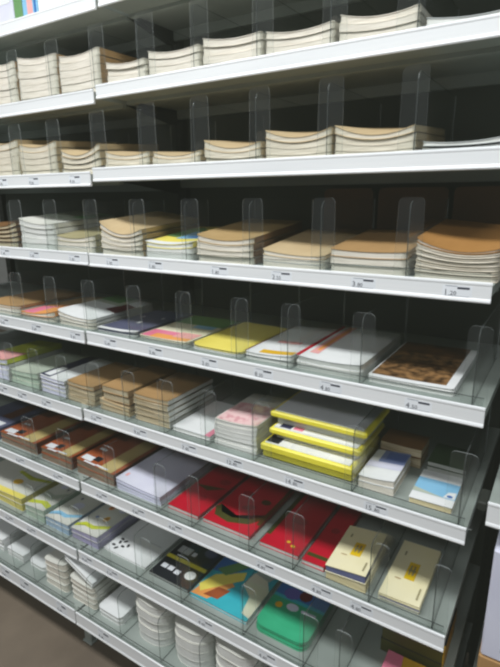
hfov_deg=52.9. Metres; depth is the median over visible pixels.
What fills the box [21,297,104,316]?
notebook
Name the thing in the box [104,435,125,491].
divider
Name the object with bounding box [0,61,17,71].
notebook
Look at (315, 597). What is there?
divider
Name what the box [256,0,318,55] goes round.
divider
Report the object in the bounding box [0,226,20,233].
notebook
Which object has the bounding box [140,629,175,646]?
bundle
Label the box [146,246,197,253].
notebook
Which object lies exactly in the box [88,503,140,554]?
divider
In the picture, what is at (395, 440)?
notebook
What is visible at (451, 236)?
notebook
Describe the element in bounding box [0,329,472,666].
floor
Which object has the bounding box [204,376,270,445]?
divider
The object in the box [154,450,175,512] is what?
divider
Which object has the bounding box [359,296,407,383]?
divider
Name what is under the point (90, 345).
divider
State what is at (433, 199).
divider
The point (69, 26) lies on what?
shelf
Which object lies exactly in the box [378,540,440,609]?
notepad
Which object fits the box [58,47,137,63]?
notebook
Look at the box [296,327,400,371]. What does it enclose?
notebook
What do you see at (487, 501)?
shelf
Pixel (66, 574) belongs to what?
paper pad
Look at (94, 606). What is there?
paper pad
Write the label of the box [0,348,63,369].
notebook
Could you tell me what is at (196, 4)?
divider
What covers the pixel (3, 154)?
notebook
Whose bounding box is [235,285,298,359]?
divider
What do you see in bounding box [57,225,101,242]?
notebook
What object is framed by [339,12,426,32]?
notebook
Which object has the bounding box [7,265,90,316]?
divider
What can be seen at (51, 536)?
shelf
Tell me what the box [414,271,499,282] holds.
notebook
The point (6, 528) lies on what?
paper pad
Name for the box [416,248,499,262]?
notebook
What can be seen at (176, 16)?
shelf
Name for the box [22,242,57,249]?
notebook
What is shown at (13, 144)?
notebook
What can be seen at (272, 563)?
shelf
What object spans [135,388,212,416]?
notebook
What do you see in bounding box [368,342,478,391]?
notebook
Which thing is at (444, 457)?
notebook
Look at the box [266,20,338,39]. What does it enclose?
notebook
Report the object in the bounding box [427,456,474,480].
notebook
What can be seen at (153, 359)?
divider
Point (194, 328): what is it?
notebook
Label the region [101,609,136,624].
paper pad
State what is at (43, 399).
shelf
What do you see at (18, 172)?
notebook
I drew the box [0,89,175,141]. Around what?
shelf
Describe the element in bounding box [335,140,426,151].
notebook
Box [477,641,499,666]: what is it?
kraft box
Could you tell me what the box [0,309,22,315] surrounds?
notebook
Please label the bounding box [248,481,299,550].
divider
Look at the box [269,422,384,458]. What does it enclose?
pad
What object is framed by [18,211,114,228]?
notebook
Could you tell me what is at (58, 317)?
notebook
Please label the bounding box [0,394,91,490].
shelf
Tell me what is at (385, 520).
divider
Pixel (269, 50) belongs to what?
notebook
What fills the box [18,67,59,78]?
notebook
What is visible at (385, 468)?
notebook
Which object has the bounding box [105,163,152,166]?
notebook
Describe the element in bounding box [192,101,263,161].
divider
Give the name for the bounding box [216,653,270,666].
bundle
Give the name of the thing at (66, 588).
paper pad
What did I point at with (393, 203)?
panel
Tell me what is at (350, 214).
divider
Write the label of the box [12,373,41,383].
notebook
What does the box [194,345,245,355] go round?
notebook
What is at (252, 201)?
divider
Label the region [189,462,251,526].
divider
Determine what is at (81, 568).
paper pad
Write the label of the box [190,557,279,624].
notebook
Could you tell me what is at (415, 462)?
notebook
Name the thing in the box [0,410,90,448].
pack
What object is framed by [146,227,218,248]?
notebook
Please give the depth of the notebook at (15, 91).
1.38 m
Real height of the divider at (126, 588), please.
0.124 m
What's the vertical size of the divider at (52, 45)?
0.130 m
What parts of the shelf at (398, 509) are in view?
price rail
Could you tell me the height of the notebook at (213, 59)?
0.019 m
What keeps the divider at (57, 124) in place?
on the shelf at (66, 182)
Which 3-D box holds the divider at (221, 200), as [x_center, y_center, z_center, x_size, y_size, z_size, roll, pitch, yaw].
[-0.050,-0.245,1.159,0.047,0.130,0.280,9,18,31]
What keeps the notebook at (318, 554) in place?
on the shelf at (272, 563)
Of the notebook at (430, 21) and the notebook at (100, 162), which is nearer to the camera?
the notebook at (430, 21)
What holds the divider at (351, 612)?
on the shelf at (368, 653)
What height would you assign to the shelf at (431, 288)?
0.065 m
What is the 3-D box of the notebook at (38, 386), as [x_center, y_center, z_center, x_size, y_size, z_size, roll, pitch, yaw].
[-0.594,0.122,1.510,0.127,0.016,0.180,9,18,31]
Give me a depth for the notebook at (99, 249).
1.27 m
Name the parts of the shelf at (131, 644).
price rail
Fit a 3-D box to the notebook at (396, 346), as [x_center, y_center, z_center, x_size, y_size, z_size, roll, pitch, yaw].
[0.208,0.041,1.038,0.134,0.014,0.240,9,18,31]
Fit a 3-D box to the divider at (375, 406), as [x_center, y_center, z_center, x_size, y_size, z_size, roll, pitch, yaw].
[0.259,0.192,1.001,0.036,0.130,0.280,9,18,31]
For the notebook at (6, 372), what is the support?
on the notebook at (6, 377)
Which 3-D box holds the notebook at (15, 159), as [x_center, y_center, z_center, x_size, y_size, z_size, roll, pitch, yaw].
[-0.642,-0.515,1.503,0.152,0.030,0.215,9,18,31]
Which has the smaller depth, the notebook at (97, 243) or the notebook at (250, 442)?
the notebook at (250, 442)
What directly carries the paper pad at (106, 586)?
on the paper pad at (93, 600)
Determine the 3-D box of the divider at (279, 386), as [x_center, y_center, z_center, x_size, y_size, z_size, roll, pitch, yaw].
[0.097,0.166,1.100,0.046,0.130,0.280,9,18,31]
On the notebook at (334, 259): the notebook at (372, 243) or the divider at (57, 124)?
the notebook at (372, 243)
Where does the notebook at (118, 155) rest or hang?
on the notebook at (148, 159)
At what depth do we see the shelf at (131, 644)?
1.26 m
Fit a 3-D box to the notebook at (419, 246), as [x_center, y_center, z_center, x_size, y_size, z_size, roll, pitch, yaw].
[0.387,-0.164,0.888,0.129,0.038,0.220,9,18,31]
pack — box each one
[0,400,49,432]
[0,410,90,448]
[2,436,41,454]
[41,423,121,463]
[41,452,77,469]
[77,433,163,480]
[77,465,116,486]
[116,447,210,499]
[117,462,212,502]
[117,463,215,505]
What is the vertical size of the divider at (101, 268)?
0.130 m
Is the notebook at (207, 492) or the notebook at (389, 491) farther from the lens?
the notebook at (207, 492)
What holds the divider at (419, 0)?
on the shelf at (465, 53)
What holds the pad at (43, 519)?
on the shelf at (51, 536)
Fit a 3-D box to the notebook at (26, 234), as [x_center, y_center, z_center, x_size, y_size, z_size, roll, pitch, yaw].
[-0.517,-0.295,1.446,0.150,0.029,0.215,9,18,31]
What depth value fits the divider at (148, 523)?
1.23 m
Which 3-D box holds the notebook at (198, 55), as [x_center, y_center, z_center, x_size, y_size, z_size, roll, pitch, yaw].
[-0.109,-0.611,1.164,0.143,0.021,0.215,9,18,31]
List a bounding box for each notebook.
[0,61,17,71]
[0,68,17,77]
[0,75,18,83]
[0,81,19,90]
[0,88,19,96]
[0,95,21,103]
[0,140,57,150]
[0,147,19,157]
[0,155,20,164]
[0,163,21,171]
[0,170,22,175]
[0,220,19,229]
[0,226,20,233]
[0,231,21,237]
[0,236,21,241]
[0,241,22,246]
[0,288,83,308]
[0,296,83,311]
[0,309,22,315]
[0,340,61,364]
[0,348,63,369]
[0,368,11,375]
[0,374,12,380]
[11,352,88,378]
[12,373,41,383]
[12,377,41,389]
[17,53,64,64]
[17,60,59,71]
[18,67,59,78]
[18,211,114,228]
[19,74,59,85]
[19,141,116,152]
[19,148,90,158]
[20,81,60,92]
[20,87,61,99]
[20,155,61,164]
[20,223,99,233]
[21,162,84,170]
[21,230,62,239]
[21,236,57,244]
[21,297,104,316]
[22,169,73,174]
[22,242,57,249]
[23,314,60,321]
[40,356,112,384]
[41,378,68,388]
[41,382,68,392]
[42,386,68,397]
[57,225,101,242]
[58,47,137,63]
[58,240,101,246]
[58,245,102,252]
[58,295,152,322]
[59,55,126,70]
[59,63,107,77]
[60,71,107,85]
[60,306,152,325]
[60,310,153,328]
[61,79,107,92]
[61,143,158,158]
[61,151,105,163]
[62,167,96,173]
[63,159,105,168]
[67,362,140,390]
[68,384,103,395]
[68,389,103,400]
[68,394,99,406]
[97,310,193,333]
[98,318,185,336]
[99,211,197,237]
[100,396,134,411]
[100,403,134,416]
[101,224,197,241]
[101,234,166,246]
[101,241,146,250]
[102,247,146,256]
[102,364,176,397]
[103,391,133,405]
[104,519,181,569]
[105,58,148,69]
[105,151,190,159]
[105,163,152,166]
[106,157,152,164]
[107,65,148,75]
[107,71,149,82]
[133,372,212,405]
[133,384,211,411]
[134,394,213,422]
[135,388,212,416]
[135,398,213,428]
[140,315,241,343]
[141,337,194,346]
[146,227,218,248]
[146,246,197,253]
[147,44,203,58]
[147,252,198,259]
[148,52,203,66]
[149,59,202,74]
[149,539,223,592]
[152,155,207,162]
[153,150,204,158]
[153,161,205,163]
[168,465,247,519]
[173,401,233,440]
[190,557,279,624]
[194,322,286,353]
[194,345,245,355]
[197,218,301,245]
[197,229,300,251]
[197,247,263,257]
[198,255,262,264]
[202,31,266,47]
[203,48,265,64]
[203,476,293,539]
[204,40,266,55]
[204,140,265,152]
[205,148,265,158]
[206,156,265,161]
[214,417,277,435]
[214,420,277,440]
[214,439,262,455]
[215,393,286,430]
[215,431,272,445]
[215,434,271,450]
[245,326,336,360]
[246,354,297,365]
[256,604,333,651]
[257,582,331,644]
[257,604,332,647]
[260,493,337,559]
[263,229,358,259]
[263,254,330,264]
[263,260,330,269]
[265,127,335,142]
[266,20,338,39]
[266,29,339,46]
[266,36,338,53]
[266,135,336,148]
[266,144,334,155]
[266,152,334,157]
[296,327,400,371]
[297,341,399,378]
[302,506,361,571]
[330,229,425,259]
[330,255,416,267]
[331,263,415,275]
[334,124,444,139]
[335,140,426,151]
[335,148,422,154]
[336,132,444,145]
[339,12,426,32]
[339,21,423,40]
[340,4,432,23]
[358,449,410,488]
[358,462,410,495]
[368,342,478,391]
[369,359,475,396]
[380,428,429,458]
[380,625,454,666]
[381,449,427,468]
[381,608,456,665]
[382,650,424,666]
[409,469,461,513]
[414,265,499,276]
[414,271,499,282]
[415,259,499,271]
[416,243,499,258]
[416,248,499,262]
[416,254,499,267]
[417,219,499,254]
[422,144,499,149]
[423,136,499,147]
[426,10,499,25]
[427,443,474,475]
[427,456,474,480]
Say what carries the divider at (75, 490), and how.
on the shelf at (51, 536)
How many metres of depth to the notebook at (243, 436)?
1.05 m
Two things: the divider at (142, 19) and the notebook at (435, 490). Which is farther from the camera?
the divider at (142, 19)
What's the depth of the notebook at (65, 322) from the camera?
1.32 m
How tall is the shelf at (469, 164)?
0.052 m
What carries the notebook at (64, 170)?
on the shelf at (66, 182)
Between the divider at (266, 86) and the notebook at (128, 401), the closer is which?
the divider at (266, 86)
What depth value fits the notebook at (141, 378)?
1.28 m
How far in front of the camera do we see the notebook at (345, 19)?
0.84 m
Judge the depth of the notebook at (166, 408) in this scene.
1.19 m
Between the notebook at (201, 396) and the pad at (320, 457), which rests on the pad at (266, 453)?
the pad at (320, 457)
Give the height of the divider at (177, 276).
0.130 m
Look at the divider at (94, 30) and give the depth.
1.17 m
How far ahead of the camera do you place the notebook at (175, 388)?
1.22 m
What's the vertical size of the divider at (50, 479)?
0.130 m
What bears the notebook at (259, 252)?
on the notebook at (254, 260)
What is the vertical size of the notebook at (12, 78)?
0.023 m
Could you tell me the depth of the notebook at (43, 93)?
1.31 m
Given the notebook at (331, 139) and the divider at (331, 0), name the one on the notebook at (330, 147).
the notebook at (331, 139)
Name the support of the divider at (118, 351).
on the shelf at (398, 509)
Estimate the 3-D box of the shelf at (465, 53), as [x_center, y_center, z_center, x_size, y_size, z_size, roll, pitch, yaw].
[0.099,-0.525,1.058,0.896,0.052,0.297,9,18,31]
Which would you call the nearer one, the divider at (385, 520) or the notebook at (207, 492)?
the divider at (385, 520)
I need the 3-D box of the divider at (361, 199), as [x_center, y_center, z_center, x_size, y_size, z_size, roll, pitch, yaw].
[0.204,-0.205,1.004,0.045,0.130,0.280,9,18,31]
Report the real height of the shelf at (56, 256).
0.065 m
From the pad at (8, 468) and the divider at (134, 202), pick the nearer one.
the divider at (134, 202)
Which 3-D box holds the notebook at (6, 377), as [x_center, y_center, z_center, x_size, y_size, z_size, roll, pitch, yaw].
[-0.707,0.102,1.584,0.123,0.017,0.190,9,18,31]
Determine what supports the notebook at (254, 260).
on the shelf at (431, 288)
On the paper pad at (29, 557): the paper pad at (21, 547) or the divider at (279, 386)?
the paper pad at (21, 547)
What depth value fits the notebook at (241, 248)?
1.05 m
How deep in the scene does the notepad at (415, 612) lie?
0.89 m
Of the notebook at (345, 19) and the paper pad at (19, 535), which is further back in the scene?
the paper pad at (19, 535)
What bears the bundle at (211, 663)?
on the shelf at (131, 644)
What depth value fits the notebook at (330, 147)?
0.94 m
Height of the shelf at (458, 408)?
0.065 m
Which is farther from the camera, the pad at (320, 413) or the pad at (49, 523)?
the pad at (49, 523)
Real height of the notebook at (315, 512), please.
0.010 m
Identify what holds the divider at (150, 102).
on the shelf at (469, 164)
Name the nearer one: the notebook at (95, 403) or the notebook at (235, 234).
the notebook at (235, 234)
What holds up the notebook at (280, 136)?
on the notebook at (331, 139)
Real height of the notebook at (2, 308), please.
0.011 m
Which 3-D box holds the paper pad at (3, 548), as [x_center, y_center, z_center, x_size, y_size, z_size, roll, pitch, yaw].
[-0.773,0.647,1.664,0.113,0.015,0.160,9,18,31]
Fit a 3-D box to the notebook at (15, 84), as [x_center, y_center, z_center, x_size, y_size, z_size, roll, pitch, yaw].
[-0.618,-0.705,1.470,0.095,0.022,0.215,9,18,31]
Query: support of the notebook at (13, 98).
on the notebook
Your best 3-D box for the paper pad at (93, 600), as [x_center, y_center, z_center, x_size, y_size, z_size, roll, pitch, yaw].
[-0.406,0.688,1.428,0.095,0.017,0.170,9,18,31]
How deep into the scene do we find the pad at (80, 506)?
1.44 m
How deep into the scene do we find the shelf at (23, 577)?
1.44 m
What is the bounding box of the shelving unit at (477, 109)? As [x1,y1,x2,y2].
[0,0,499,665]
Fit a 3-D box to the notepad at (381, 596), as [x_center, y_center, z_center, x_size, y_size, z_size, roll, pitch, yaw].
[0.307,0.459,0.958,0.072,0.006,0.166,9,18,31]
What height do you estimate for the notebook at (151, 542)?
0.007 m
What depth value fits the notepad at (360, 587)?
0.95 m
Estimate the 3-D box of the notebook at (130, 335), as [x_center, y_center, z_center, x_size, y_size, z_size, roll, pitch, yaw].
[-0.270,-0.028,1.319,0.135,0.006,0.220,9,18,31]
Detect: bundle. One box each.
[136,593,173,617]
[136,597,175,624]
[138,614,175,630]
[138,617,174,639]
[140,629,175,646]
[175,615,214,644]
[175,630,215,653]
[176,642,216,661]
[177,651,215,666]
[215,636,263,666]
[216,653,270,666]
[217,653,268,666]
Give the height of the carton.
0.205 m
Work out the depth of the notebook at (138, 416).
1.20 m
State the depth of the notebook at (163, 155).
1.11 m
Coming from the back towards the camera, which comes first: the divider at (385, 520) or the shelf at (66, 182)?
the shelf at (66, 182)
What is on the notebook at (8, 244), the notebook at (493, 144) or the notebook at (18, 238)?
the notebook at (18, 238)
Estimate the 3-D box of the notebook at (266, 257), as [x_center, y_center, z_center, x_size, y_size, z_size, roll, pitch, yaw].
[0.136,-0.175,1.054,0.134,0.029,0.220,9,18,31]
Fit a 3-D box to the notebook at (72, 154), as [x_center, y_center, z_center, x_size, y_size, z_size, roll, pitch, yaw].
[-0.368,-0.481,1.333,0.141,0.045,0.215,9,18,31]
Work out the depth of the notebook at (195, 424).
1.17 m
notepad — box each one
[325,525,386,584]
[326,542,386,592]
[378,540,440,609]
[378,560,439,614]
[379,555,440,612]
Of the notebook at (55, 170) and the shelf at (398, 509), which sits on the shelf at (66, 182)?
the notebook at (55, 170)
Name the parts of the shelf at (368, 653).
price rail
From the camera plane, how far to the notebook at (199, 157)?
1.09 m
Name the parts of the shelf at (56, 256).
price rail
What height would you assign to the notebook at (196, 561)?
0.009 m
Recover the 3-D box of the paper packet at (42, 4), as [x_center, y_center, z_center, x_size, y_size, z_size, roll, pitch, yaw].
[-0.453,-0.921,1.313,0.099,0.210,0.180,9,18,31]
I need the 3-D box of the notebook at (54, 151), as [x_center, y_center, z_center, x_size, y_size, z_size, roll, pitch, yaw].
[-0.509,-0.504,1.417,0.153,0.034,0.215,9,18,31]
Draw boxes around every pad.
[0,459,25,480]
[0,468,59,504]
[0,495,25,510]
[0,518,22,543]
[0,531,25,546]
[0,533,27,550]
[7,534,45,558]
[8,544,48,562]
[25,483,81,516]
[26,509,45,522]
[31,545,54,570]
[44,549,71,571]
[45,493,105,530]
[46,520,71,534]
[46,564,74,577]
[46,569,70,584]
[46,574,72,592]
[64,554,106,587]
[70,570,111,593]
[71,504,134,543]
[72,517,138,549]
[72,579,115,597]
[72,582,119,603]
[73,584,121,609]
[99,585,136,621]
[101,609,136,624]
[261,434,379,474]
[263,444,377,480]
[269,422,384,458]
[271,390,389,443]
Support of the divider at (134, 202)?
on the shelf at (431, 288)
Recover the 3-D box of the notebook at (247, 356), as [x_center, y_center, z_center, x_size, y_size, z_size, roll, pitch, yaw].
[0.097,0.025,1.104,0.109,0.011,0.230,9,18,31]
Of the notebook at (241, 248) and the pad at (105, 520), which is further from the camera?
the pad at (105, 520)
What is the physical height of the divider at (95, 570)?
0.124 m
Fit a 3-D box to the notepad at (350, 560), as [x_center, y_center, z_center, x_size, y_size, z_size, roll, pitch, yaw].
[0.211,0.431,0.993,0.078,0.022,0.136,8,18,30]
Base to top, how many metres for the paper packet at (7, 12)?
0.210 m
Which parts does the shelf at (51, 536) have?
price rail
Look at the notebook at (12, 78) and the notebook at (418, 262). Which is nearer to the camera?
the notebook at (418, 262)
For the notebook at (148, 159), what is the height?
0.027 m
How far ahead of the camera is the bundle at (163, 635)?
1.23 m
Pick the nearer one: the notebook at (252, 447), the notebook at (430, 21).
the notebook at (430, 21)
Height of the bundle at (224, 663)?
0.034 m
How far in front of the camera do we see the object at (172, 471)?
1.28 m
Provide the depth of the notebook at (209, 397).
1.20 m
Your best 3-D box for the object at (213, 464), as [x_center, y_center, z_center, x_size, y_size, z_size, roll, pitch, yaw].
[-0.214,0.369,1.317,0.146,0.010,0.220,9,18,31]
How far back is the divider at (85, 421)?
1.32 m
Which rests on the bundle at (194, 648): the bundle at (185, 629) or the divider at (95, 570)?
the bundle at (185, 629)
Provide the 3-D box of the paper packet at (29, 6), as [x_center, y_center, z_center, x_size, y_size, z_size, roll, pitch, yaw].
[-0.523,-0.932,1.356,0.061,0.210,0.181,9,18,31]
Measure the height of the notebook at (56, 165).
0.024 m
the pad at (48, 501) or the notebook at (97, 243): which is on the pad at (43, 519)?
the pad at (48, 501)
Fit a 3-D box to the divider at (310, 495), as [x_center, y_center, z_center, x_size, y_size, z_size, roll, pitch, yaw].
[0.160,0.369,1.077,0.042,0.130,0.280,9,18,31]
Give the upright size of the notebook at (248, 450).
0.011 m
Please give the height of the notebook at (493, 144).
0.011 m
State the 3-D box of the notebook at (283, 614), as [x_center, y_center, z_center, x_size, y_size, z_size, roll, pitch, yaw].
[0.106,0.601,1.111,0.122,0.009,0.176,9,18,31]
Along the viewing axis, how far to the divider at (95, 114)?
1.19 m
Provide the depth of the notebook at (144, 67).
1.15 m
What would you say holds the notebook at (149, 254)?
on the shelf at (431, 288)
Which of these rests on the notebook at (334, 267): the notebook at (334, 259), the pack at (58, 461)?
the notebook at (334, 259)
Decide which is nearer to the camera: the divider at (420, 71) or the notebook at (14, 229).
the divider at (420, 71)
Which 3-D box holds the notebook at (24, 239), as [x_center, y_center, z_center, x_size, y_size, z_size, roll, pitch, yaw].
[-0.518,-0.279,1.448,0.150,0.024,0.215,9,18,31]
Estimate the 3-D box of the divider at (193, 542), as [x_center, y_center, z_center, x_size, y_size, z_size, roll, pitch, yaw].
[-0.073,0.520,1.235,0.040,0.130,0.280,9,18,31]
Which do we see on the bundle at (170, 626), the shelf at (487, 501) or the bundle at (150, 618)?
the bundle at (150, 618)
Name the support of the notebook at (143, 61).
on the notebook at (144, 67)
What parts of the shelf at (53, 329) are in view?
price rail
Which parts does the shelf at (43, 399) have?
price rail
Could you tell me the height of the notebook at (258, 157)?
0.021 m
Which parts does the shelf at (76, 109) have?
price rail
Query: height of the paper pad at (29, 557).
0.012 m
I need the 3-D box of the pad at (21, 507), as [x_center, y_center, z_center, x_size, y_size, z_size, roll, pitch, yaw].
[-0.685,0.484,1.607,0.155,0.020,0.195,9,18,31]
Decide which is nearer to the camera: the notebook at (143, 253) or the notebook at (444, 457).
the notebook at (444, 457)
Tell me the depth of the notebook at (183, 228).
1.21 m
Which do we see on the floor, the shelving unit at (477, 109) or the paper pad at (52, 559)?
the shelving unit at (477, 109)
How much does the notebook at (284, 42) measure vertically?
0.018 m
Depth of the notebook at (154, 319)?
1.30 m
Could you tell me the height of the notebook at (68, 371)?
0.013 m
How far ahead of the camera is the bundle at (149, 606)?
1.21 m
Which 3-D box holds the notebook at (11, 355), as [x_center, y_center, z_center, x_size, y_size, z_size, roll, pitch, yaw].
[-0.707,0.056,1.572,0.123,0.022,0.190,9,18,31]
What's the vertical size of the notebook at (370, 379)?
0.007 m
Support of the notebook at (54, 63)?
on the notebook at (53, 70)
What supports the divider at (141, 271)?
on the shelf at (458, 408)
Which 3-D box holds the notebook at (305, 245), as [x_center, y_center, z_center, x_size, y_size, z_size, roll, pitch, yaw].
[0.136,-0.189,1.050,0.134,0.040,0.220,9,18,31]
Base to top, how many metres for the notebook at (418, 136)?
0.033 m
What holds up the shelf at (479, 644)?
attached to the frame
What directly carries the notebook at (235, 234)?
on the notebook at (241, 248)
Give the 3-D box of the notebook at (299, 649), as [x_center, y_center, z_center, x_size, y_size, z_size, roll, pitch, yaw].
[0.105,0.615,1.114,0.122,0.007,0.176,9,18,31]
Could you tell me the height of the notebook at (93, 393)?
0.013 m
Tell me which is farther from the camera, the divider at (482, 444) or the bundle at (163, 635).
the bundle at (163, 635)
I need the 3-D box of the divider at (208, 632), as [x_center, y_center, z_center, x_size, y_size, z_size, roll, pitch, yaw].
[-0.036,0.705,1.229,0.004,0.124,0.278,9,18,31]
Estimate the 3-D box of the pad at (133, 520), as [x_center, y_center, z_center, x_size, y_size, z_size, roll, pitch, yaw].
[-0.390,0.529,1.424,0.104,0.019,0.195,9,18,31]
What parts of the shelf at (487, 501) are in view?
price rail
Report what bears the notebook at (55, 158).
on the notebook at (56, 165)
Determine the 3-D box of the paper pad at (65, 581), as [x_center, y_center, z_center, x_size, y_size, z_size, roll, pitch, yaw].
[-0.503,0.666,1.487,0.094,0.024,0.170,9,18,31]
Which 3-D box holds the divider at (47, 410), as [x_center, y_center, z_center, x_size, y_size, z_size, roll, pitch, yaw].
[-0.534,0.260,1.502,0.055,0.130,0.280,9,18,31]
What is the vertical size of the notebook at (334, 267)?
0.020 m
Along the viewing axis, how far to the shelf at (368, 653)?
1.08 m
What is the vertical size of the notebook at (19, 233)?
0.025 m
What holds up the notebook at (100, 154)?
on the notebook at (100, 162)
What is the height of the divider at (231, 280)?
0.130 m
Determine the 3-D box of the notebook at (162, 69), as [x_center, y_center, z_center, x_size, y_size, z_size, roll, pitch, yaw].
[-0.108,-0.597,1.167,0.143,0.018,0.215,9,18,31]
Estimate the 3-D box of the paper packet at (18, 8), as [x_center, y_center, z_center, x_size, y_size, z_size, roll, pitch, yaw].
[-0.565,-0.939,1.382,0.033,0.210,0.180,9,18,31]
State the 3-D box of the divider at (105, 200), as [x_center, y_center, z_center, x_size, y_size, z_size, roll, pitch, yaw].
[-0.431,-0.306,1.393,0.052,0.130,0.280,9,18,31]
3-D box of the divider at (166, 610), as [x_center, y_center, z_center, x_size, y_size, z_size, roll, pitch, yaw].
[-0.139,0.689,1.291,0.004,0.124,0.278,9,18,31]
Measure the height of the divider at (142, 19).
0.130 m
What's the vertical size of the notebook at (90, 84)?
0.018 m
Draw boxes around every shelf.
[0,0,171,64]
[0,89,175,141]
[0,171,178,195]
[0,241,102,265]
[0,281,184,343]
[0,329,185,420]
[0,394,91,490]
[0,457,88,559]
[0,549,85,623]
[75,605,472,666]
[78,519,479,666]
[81,464,484,652]
[83,365,499,545]
[86,304,499,428]
[89,247,499,303]
[92,146,499,190]
[95,13,499,122]
[98,0,366,44]
[473,612,485,666]
[477,466,499,529]
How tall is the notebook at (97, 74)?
0.019 m
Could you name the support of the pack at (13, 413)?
on the pack
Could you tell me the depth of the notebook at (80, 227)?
1.36 m
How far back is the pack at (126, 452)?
1.35 m
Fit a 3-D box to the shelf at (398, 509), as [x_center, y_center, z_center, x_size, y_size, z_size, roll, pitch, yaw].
[0.075,0.219,1.207,0.900,0.065,0.426,9,18,31]
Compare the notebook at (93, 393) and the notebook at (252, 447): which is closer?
the notebook at (252, 447)
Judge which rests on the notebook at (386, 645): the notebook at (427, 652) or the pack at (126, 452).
the notebook at (427, 652)
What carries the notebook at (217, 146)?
on the notebook at (259, 152)
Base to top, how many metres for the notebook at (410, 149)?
0.017 m
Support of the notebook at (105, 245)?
on the notebook at (143, 253)
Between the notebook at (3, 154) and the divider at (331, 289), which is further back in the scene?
the notebook at (3, 154)
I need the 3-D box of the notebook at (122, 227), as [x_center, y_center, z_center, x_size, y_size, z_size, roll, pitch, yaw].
[-0.254,-0.279,1.275,0.136,0.054,0.215,9,18,31]
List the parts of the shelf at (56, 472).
price rail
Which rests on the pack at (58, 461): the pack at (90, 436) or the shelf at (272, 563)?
the pack at (90, 436)
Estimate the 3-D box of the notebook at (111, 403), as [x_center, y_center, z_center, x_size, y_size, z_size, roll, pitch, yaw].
[-0.292,0.157,1.314,0.102,0.015,0.170,9,18,31]
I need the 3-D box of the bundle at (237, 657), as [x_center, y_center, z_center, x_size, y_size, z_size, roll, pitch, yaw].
[0.012,0.680,1.175,0.122,0.037,0.210,9,18,31]
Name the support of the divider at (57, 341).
on the shelf at (43, 399)
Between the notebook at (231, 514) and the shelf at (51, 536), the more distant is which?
the shelf at (51, 536)
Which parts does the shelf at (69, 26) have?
price rail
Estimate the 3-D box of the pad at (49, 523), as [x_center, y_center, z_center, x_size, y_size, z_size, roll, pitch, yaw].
[-0.487,0.518,1.484,0.098,0.016,0.195,9,18,31]
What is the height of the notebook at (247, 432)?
0.015 m
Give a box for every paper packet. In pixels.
[0,0,14,22]
[13,0,23,18]
[22,0,38,15]
[38,0,64,10]
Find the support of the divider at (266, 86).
on the shelf at (469, 164)
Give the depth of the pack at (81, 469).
1.31 m
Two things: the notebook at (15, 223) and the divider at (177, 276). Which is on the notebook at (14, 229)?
the notebook at (15, 223)
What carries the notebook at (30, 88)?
on the notebook at (43, 93)
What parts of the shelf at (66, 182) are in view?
price rail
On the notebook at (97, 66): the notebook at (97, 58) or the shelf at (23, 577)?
the notebook at (97, 58)
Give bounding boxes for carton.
[480,530,499,660]
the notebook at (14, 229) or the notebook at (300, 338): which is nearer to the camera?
the notebook at (300, 338)
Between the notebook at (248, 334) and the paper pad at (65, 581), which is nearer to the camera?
the notebook at (248, 334)
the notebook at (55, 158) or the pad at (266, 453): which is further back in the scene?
the notebook at (55, 158)
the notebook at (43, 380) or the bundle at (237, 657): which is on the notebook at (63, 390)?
the notebook at (43, 380)
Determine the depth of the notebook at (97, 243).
1.27 m
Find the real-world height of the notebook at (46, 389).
0.013 m
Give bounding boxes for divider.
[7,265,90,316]
[27,410,47,459]
[28,341,109,392]
[34,479,50,527]
[43,268,124,323]
[44,200,124,248]
[46,45,81,95]
[47,124,128,170]
[55,345,135,401]
[59,490,75,540]
[63,421,85,474]
[83,271,162,330]
[85,200,163,251]
[85,351,162,409]
[86,570,99,617]
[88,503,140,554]
[90,30,158,85]
[91,114,170,167]
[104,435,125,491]
[117,588,138,636]
[122,359,196,420]
[126,276,202,339]
[132,202,207,256]
[133,523,183,578]
[136,19,201,76]
[139,102,214,164]
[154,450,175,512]
[157,610,175,661]
[161,367,232,433]
[179,542,193,602]
[180,280,250,349]
[184,200,254,260]
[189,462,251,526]
[191,4,254,64]
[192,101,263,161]
[199,632,208,661]
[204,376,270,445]
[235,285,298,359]
[242,570,256,634]
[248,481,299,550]
[249,201,311,264]
[252,386,279,460]
[255,86,318,155]
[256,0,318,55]
[286,495,341,569]
[287,289,344,369]
[302,597,337,666]
[319,199,374,269]
[326,83,380,154]
[330,0,379,42]
[339,612,369,666]
[351,406,398,491]
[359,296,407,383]
[368,520,406,601]
[405,199,448,276]
[413,71,455,149]
[417,0,458,27]
[431,540,460,628]
[457,406,490,524]
[470,302,499,404]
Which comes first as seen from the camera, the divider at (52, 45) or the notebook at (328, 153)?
the notebook at (328, 153)
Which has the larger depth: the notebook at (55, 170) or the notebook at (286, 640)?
the notebook at (55, 170)
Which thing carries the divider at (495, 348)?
on the shelf at (458, 408)
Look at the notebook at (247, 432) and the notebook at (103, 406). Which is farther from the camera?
the notebook at (103, 406)
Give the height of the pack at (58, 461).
0.018 m
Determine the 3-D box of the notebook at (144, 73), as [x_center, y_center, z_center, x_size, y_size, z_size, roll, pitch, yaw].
[-0.229,-0.615,1.242,0.124,0.017,0.215,9,18,31]
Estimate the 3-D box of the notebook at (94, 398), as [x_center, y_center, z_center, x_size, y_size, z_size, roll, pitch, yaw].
[-0.395,0.141,1.380,0.104,0.012,0.170,9,18,31]
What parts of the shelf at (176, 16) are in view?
price rail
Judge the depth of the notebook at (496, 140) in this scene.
0.80 m
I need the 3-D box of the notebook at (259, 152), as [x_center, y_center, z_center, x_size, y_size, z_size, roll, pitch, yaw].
[0.018,-0.394,1.102,0.138,0.031,0.215,9,18,31]

